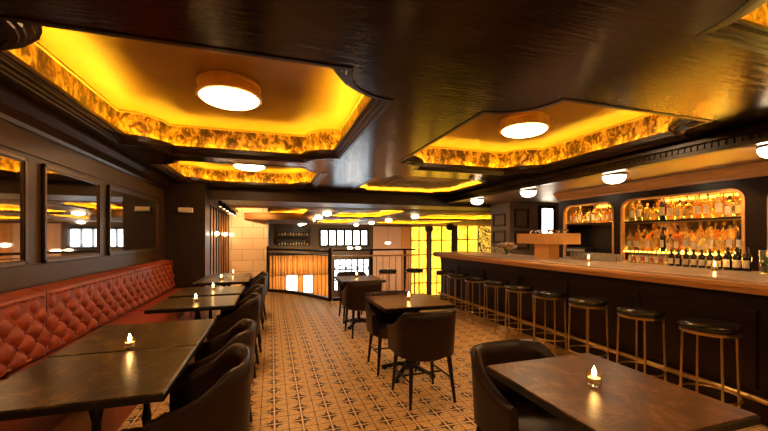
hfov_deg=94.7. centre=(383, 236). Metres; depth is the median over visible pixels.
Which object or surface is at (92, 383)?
dining table
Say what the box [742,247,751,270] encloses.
liquor bottle
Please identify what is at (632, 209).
liquor bottle
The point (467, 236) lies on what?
window
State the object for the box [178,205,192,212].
emergency light
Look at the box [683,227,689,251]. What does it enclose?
liquor bottle
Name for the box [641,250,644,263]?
liquor bottle
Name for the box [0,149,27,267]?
wall mirror
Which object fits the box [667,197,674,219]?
liquor bottle
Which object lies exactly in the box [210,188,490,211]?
trim
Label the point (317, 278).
curtain
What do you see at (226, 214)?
panel
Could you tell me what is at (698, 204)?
liquor bottle
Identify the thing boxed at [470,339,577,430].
tub chair
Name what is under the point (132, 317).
seat cushion
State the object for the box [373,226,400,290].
wall
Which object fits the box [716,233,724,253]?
liquor bottle
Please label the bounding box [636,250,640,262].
liquor bottle
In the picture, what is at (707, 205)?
liquor bottle
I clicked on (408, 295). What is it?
votive candle
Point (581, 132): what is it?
ceiling recess
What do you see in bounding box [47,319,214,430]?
dining table
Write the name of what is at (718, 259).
liquor bottle
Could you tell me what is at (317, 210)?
ceiling
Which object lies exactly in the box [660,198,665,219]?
liquor bottle
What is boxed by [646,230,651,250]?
liquor bottle
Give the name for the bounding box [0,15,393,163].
ceiling recess
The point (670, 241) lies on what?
liquor bottle
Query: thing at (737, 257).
liquor bottle
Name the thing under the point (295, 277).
window
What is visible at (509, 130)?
diffuser
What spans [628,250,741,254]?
shelf
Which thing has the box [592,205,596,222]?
liquor bottle
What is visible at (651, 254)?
liquor bottle
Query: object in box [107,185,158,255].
wall mirror
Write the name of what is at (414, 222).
trim
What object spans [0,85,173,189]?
trim
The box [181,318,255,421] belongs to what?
tub chair
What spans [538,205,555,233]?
window
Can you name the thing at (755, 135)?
trim
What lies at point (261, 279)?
tub chair
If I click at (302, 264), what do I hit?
curtain
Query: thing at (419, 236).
window
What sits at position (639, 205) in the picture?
liquor bottle
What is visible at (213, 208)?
panel
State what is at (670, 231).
liquor bottle
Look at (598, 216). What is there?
liquor bottle
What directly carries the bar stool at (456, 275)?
on the floor
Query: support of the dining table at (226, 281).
on the floor
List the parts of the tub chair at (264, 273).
backrest, leg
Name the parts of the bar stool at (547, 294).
leg, leg, seat, leg, leg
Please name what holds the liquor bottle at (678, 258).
on the bar counter
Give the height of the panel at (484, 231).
2.740 m
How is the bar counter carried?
on the floor
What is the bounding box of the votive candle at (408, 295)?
[406,292,411,299]
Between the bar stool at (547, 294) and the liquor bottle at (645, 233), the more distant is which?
the liquor bottle at (645, 233)
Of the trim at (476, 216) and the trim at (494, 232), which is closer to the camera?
the trim at (494, 232)
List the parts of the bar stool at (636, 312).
leg, leg, seat, leg, leg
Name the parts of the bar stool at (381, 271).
seat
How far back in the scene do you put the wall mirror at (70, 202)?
3.35 m
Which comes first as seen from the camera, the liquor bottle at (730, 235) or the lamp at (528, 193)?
the liquor bottle at (730, 235)
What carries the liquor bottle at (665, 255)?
on the bar counter
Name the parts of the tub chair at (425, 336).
leg, leg, backrest, seat, leg, leg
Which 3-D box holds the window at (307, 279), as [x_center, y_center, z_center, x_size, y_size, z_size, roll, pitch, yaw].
[-4.434,2.739,20.649,0.622,1.099,0.100,0,0,-18]
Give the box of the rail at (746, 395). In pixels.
[438,292,767,405]
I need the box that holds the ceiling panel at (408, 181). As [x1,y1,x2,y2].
[386,177,452,186]
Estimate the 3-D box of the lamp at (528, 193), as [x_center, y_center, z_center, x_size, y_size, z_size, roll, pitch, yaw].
[2.592,-0.767,6.357,0.284,0.166,0.284,0,0,-18]
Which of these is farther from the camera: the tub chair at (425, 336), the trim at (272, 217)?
the trim at (272, 217)
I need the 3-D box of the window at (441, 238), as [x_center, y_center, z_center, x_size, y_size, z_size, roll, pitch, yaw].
[3.777,1.609,23.265,1.586,4.722,0.100,0,0,-18]
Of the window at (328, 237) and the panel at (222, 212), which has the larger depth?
the window at (328, 237)
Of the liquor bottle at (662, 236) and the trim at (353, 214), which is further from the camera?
the trim at (353, 214)
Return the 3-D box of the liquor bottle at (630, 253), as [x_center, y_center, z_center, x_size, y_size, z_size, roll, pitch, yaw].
[3.059,0.239,4.396,0.042,0.162,0.041,0,0,-18]
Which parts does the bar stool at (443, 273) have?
seat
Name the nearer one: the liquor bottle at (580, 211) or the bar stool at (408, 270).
the liquor bottle at (580, 211)
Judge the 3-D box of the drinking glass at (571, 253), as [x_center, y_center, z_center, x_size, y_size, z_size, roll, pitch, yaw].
[2.714,0.270,5.084,0.076,0.100,0.075,0,0,-18]
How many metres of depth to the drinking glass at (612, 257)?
4.46 m
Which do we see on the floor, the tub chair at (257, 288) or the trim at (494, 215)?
the tub chair at (257, 288)
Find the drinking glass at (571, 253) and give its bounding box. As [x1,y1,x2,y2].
[570,252,575,258]
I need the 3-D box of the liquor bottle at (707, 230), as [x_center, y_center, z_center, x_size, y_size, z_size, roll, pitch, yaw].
[4.376,-0.012,4.773,0.084,0.412,0.081,0,0,-40]
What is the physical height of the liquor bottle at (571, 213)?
0.300 m
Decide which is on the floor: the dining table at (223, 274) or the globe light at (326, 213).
the dining table at (223, 274)
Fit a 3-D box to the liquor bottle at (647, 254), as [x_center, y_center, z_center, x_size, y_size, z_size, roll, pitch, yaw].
[3.123,0.239,4.198,0.042,0.162,0.041,0,0,-13]
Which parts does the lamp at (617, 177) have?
lamp shade, ceiling plate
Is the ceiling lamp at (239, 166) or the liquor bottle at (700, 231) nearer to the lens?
the liquor bottle at (700, 231)
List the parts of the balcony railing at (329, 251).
post, handrail, post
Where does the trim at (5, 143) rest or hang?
attached to the wall at (9, 132)
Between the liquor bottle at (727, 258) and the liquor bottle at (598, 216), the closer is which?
the liquor bottle at (727, 258)
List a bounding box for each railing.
[266,246,331,300]
[332,248,417,300]
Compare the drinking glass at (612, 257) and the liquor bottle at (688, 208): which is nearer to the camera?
the drinking glass at (612, 257)
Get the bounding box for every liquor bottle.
[570,208,573,223]
[574,209,577,223]
[578,206,581,223]
[582,212,586,222]
[587,209,591,222]
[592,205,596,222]
[595,210,600,222]
[601,207,605,222]
[606,206,610,221]
[627,230,633,249]
[628,250,631,262]
[629,201,635,220]
[632,250,636,262]
[634,230,639,249]
[635,225,640,240]
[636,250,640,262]
[637,200,641,220]
[639,235,645,250]
[641,226,647,239]
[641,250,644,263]
[644,203,650,220]
[645,250,648,263]
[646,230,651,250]
[650,204,659,219]
[650,250,653,263]
[652,234,659,250]
[653,223,659,239]
[654,251,658,264]
[659,251,662,264]
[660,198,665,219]
[660,228,665,250]
[664,251,667,264]
[666,234,673,251]
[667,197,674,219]
[667,222,674,238]
[668,249,674,265]
[674,225,680,237]
[674,230,681,251]
[675,199,683,218]
[675,249,681,265]
[681,223,685,250]
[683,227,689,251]
[683,249,688,266]
[684,199,692,218]
[690,230,697,252]
[690,249,696,267]
[694,194,702,217]
[696,222,703,240]
[697,234,707,252]
[698,250,705,267]
[703,193,712,217]
[704,221,709,242]
[706,250,713,268]
[708,226,714,252]
[714,192,722,217]
[714,226,719,251]
[715,250,722,268]
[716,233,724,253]
[722,226,727,251]
[723,247,732,269]
[724,196,734,216]
[726,225,733,253]
[732,220,738,251]
[732,247,741,270]
[735,194,741,216]
[736,224,741,253]
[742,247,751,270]
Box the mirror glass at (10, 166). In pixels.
[0,156,21,261]
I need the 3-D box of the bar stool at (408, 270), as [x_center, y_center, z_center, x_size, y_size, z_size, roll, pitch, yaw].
[0.628,1.022,7.316,0.374,0.756,0.374,0,0,-29]
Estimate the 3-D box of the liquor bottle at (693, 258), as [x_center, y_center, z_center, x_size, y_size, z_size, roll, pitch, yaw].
[3.262,0.225,3.727,0.057,0.189,0.055,0,0,-37]
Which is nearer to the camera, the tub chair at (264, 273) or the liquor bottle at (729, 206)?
the liquor bottle at (729, 206)
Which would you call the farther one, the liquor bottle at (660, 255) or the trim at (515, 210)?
the trim at (515, 210)
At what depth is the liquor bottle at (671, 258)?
3.92 m
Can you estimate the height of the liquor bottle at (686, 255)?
0.189 m
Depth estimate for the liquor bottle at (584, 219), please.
6.51 m
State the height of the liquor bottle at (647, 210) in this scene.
0.269 m
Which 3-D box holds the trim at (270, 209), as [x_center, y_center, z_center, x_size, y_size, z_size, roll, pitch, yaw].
[-3.497,-0.848,11.139,2.240,0.204,4.690,0,0,-18]
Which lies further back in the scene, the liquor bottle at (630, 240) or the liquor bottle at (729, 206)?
the liquor bottle at (630, 240)
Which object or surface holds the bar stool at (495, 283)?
on the floor
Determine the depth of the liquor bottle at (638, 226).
5.65 m
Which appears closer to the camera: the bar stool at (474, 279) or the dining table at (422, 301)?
the dining table at (422, 301)
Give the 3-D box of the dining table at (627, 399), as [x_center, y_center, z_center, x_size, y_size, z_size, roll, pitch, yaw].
[0.946,1.025,1.545,0.670,0.750,0.740,0,0,-18]
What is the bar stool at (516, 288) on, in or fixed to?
on the floor
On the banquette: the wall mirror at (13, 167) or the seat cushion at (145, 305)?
the seat cushion at (145, 305)
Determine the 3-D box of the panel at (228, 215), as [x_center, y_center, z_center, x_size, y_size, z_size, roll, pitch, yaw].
[-4.559,0.325,10.412,0.035,1.950,0.330,0,0,-18]
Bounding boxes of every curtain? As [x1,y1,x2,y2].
[269,255,327,275]
[269,276,285,289]
[298,275,302,291]
[314,274,327,296]
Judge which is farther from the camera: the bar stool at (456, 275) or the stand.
the bar stool at (456, 275)
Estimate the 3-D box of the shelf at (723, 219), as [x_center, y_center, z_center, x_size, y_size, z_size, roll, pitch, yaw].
[4.275,-0.237,5.046,0.340,0.025,1.720,0,0,-18]
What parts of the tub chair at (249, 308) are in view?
seat, backrest, leg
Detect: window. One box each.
[287,275,297,290]
[303,275,312,292]
[319,228,368,246]
[333,258,369,291]
[411,226,427,293]
[431,225,452,294]
[457,226,478,251]
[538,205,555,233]
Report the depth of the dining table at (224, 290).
4.22 m
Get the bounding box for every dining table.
[0,345,196,430]
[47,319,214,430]
[144,295,239,357]
[168,286,244,318]
[192,277,250,285]
[203,273,252,317]
[334,275,385,329]
[366,293,455,383]
[485,353,760,430]
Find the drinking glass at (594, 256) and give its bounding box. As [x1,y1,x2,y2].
[592,253,598,260]
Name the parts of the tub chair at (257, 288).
backrest, leg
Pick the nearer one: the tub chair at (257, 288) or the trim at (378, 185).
the tub chair at (257, 288)
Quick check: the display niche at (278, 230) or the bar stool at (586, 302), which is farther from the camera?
the display niche at (278, 230)
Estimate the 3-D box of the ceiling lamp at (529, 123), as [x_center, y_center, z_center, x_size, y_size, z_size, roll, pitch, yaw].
[1.637,-1.272,4.091,0.578,0.187,0.572,0,0,21]
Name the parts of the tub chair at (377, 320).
leg, leg, seat, backrest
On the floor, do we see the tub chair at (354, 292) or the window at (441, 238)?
the tub chair at (354, 292)
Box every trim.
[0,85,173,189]
[0,139,164,274]
[149,160,327,188]
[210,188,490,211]
[231,207,313,213]
[244,212,312,223]
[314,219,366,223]
[328,210,412,218]
[351,175,489,194]
[374,220,467,224]
[406,212,490,220]
[444,123,767,203]
[493,213,505,226]
[493,230,505,242]
[514,209,528,227]
[514,231,528,249]
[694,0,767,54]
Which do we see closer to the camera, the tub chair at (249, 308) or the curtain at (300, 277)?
the tub chair at (249, 308)
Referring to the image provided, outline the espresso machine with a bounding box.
[564,247,596,257]
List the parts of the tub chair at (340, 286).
leg, backrest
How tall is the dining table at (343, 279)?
0.750 m
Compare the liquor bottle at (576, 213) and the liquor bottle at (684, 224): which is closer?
the liquor bottle at (684, 224)
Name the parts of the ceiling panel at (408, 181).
plate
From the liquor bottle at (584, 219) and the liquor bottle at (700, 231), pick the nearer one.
the liquor bottle at (700, 231)
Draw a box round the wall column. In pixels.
[401,227,410,292]
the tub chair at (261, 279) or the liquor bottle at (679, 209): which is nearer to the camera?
the liquor bottle at (679, 209)
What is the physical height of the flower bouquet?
0.235 m
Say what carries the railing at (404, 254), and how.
on the floor
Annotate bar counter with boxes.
[432,251,767,425]
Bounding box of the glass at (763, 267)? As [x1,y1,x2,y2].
[759,256,767,273]
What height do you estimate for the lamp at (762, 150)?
0.166 m
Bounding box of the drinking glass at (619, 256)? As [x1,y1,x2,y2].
[617,254,623,261]
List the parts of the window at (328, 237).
pane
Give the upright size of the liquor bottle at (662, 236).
0.349 m
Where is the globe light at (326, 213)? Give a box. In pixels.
[323,211,331,215]
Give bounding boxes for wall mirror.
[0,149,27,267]
[41,163,100,262]
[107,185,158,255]
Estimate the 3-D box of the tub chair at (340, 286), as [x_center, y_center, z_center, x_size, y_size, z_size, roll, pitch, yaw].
[-0.528,1.008,6.105,0.563,0.787,0.535,0,0,-18]
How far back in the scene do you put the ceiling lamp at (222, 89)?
2.98 m
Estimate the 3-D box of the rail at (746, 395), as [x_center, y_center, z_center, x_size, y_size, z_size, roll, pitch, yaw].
[2.395,1.215,3.859,0.091,0.073,7.900,0,0,-18]
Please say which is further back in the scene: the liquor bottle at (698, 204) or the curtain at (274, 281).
the curtain at (274, 281)
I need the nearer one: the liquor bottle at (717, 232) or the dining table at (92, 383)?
the dining table at (92, 383)
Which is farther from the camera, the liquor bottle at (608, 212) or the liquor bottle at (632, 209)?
the liquor bottle at (608, 212)
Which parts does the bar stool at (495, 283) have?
leg, leg, seat, leg, leg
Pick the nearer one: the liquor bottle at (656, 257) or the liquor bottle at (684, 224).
the liquor bottle at (656, 257)
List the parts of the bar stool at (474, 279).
leg, leg, seat, leg, leg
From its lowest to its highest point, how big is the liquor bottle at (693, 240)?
0.312 m
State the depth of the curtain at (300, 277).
20.16 m
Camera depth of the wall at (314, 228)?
20.94 m
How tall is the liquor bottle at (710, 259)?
0.189 m
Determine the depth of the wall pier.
6.56 m
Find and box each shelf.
[566,222,611,225]
[624,216,741,222]
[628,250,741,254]
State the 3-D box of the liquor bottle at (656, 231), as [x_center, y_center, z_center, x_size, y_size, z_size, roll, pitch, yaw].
[4.168,-0.008,5.407,0.082,0.404,0.080,0,0,-19]
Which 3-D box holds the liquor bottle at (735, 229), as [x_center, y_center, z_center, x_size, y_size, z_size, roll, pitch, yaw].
[4.466,-0.011,4.501,0.083,0.410,0.081,0,0,-33]
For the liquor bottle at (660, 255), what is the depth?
4.04 m
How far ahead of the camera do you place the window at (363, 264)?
21.39 m
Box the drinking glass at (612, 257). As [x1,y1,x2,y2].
[609,254,615,261]
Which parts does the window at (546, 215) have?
pane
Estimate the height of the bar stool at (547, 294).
0.756 m
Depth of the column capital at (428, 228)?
15.18 m
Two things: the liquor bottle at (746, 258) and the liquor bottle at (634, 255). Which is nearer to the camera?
the liquor bottle at (746, 258)
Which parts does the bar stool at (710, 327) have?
leg, leg, seat, leg, leg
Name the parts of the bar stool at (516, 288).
leg, leg, seat, leg, leg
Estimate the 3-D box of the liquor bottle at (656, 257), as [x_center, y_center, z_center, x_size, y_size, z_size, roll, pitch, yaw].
[3.154,0.239,4.099,0.042,0.162,0.041,0,0,-38]
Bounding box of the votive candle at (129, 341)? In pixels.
[123,334,135,348]
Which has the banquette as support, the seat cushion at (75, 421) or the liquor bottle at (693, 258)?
the seat cushion at (75, 421)
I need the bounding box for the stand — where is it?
[517,233,580,258]
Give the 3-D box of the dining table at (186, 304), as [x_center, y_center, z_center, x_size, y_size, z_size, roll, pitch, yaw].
[-1.876,1.025,3.564,0.740,0.750,0.640,0,0,-18]
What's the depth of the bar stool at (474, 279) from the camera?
5.70 m
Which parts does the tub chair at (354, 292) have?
leg, leg, backrest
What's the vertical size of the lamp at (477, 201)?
0.166 m
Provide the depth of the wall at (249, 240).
10.94 m
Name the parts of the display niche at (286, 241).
panel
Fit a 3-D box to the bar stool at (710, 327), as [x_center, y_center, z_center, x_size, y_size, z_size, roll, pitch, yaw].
[2.493,1.022,2.715,0.374,0.756,0.374,0,0,-18]
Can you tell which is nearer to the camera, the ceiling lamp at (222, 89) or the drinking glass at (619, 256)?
the ceiling lamp at (222, 89)
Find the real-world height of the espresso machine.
0.200 m
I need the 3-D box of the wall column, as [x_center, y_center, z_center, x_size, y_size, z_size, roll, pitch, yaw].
[1.385,1.975,22.419,0.612,5.250,0.120,0,0,-18]
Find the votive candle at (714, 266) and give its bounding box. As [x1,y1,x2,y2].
[710,261,718,269]
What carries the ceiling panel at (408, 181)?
attached to the trim at (378, 185)
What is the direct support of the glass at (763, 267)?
on the bar counter
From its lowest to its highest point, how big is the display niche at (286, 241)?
0.348 m
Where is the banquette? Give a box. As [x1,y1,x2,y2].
[0,259,208,430]
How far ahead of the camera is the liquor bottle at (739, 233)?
4.33 m
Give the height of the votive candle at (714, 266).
0.084 m
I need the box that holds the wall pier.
[164,182,209,287]
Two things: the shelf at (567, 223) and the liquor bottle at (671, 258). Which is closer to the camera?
the liquor bottle at (671, 258)
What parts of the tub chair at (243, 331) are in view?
backrest, leg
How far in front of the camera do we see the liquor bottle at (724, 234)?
4.58 m
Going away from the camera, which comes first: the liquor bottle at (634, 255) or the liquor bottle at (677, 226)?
the liquor bottle at (634, 255)
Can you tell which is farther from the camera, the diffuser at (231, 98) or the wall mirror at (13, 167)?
the diffuser at (231, 98)
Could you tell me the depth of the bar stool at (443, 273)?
6.76 m
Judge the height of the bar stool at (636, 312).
0.756 m
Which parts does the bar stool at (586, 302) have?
leg, leg, seat, leg, leg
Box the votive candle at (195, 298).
[192,294,198,301]
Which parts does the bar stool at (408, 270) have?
seat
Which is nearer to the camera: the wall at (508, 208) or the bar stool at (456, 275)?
the bar stool at (456, 275)
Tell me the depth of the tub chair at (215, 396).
1.67 m
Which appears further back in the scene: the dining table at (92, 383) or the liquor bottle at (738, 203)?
the liquor bottle at (738, 203)
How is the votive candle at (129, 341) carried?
on the dining table at (109, 338)
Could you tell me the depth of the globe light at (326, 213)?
10.20 m
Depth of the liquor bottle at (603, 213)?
6.14 m
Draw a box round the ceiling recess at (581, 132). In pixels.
[397,98,712,175]
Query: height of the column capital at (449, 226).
0.464 m
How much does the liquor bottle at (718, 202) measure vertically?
0.385 m
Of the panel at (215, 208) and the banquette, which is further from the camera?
the panel at (215, 208)
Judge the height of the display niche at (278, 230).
0.434 m
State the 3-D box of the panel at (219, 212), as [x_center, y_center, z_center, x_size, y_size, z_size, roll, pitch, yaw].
[-3.952,0.325,8.507,0.035,1.950,0.330,0,0,-18]
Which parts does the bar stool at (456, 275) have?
leg, seat, leg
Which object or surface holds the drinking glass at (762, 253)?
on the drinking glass
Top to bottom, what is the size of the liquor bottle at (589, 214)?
0.264 m
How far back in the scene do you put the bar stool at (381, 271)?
6.99 m
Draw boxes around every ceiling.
[0,0,767,196]
[225,205,490,225]
[454,144,767,203]
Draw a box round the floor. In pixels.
[117,284,767,430]
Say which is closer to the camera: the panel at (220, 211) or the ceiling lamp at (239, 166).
the ceiling lamp at (239, 166)
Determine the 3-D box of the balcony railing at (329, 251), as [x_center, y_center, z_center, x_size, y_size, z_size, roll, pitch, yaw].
[-2.031,0.820,8.485,2.332,1.160,0.273,0,0,37]
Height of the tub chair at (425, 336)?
0.787 m
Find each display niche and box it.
[276,228,309,235]
[276,239,309,245]
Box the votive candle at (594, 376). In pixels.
[586,367,601,387]
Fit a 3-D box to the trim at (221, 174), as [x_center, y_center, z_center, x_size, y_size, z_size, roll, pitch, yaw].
[-2.291,-1.167,5.987,2.450,0.346,2.440,0,0,-18]
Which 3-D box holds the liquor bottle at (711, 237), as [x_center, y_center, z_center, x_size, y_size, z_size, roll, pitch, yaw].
[4.285,0.035,4.630,0.072,0.353,0.070,0,0,1]
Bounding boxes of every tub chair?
[141,343,252,430]
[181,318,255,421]
[206,293,260,377]
[219,284,264,352]
[241,271,267,319]
[242,275,265,329]
[337,271,366,320]
[342,280,381,338]
[365,290,420,375]
[387,309,455,410]
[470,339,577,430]
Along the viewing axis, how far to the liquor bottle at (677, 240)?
4.98 m
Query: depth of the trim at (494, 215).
8.84 m
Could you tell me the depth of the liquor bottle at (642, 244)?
5.46 m
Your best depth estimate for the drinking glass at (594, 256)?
4.71 m
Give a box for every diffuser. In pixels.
[199,87,258,109]
[502,124,546,137]
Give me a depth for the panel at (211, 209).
7.25 m
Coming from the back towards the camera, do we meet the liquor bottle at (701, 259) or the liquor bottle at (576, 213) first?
the liquor bottle at (576, 213)
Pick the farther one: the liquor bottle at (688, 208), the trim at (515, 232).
the trim at (515, 232)
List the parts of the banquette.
tufted backrest, tufted backrest, tufted backrest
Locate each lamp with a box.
[195,71,261,109]
[232,164,266,170]
[471,198,483,204]
[499,111,553,137]
[520,189,536,198]
[602,172,626,185]
[756,144,767,157]
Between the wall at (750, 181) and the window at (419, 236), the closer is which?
the wall at (750, 181)
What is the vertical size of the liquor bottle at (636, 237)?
0.324 m
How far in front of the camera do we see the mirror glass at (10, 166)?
2.62 m
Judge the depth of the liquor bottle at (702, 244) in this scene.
4.69 m
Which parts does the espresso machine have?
control panel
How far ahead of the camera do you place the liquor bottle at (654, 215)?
5.31 m
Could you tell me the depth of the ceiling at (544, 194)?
4.67 m
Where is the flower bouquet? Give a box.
[497,242,516,254]
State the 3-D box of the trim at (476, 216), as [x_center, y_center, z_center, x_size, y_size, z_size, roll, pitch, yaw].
[3.410,-0.848,13.340,4.240,0.204,4.690,0,0,-18]
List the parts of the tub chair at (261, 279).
backrest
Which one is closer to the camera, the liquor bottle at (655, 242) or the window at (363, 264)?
the liquor bottle at (655, 242)
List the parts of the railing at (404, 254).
post, handrail, post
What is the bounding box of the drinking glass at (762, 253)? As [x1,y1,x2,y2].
[758,250,767,260]
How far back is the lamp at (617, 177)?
4.68 m
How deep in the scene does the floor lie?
3.53 m
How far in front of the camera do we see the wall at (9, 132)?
3.14 m
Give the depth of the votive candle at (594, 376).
1.53 m
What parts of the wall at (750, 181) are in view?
arch trim, dark panel, panel, cornice, arch trim, arch trim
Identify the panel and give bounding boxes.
[210,205,212,273]
[212,207,215,273]
[215,208,217,286]
[218,209,220,286]
[220,211,222,286]
[222,212,224,272]
[224,213,225,272]
[226,214,227,272]
[228,215,229,272]
[479,226,490,252]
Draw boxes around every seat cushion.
[0,379,89,430]
[5,311,189,378]
[131,287,195,317]
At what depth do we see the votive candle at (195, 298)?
3.52 m
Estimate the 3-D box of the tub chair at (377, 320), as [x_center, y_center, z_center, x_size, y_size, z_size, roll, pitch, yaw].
[0.084,1.008,3.823,0.563,0.787,0.535,0,0,-17]
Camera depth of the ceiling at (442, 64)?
1.90 m
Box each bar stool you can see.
[379,269,396,290]
[405,268,422,293]
[436,270,454,310]
[448,272,468,316]
[465,276,487,324]
[483,279,509,333]
[504,284,533,339]
[533,289,566,356]
[567,296,608,359]
[616,305,666,380]
[678,317,743,407]
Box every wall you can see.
[0,119,163,293]
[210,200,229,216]
[230,208,267,277]
[269,224,456,297]
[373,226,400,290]
[491,201,558,255]
[553,161,767,271]
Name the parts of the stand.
stem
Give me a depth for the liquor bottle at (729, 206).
4.45 m

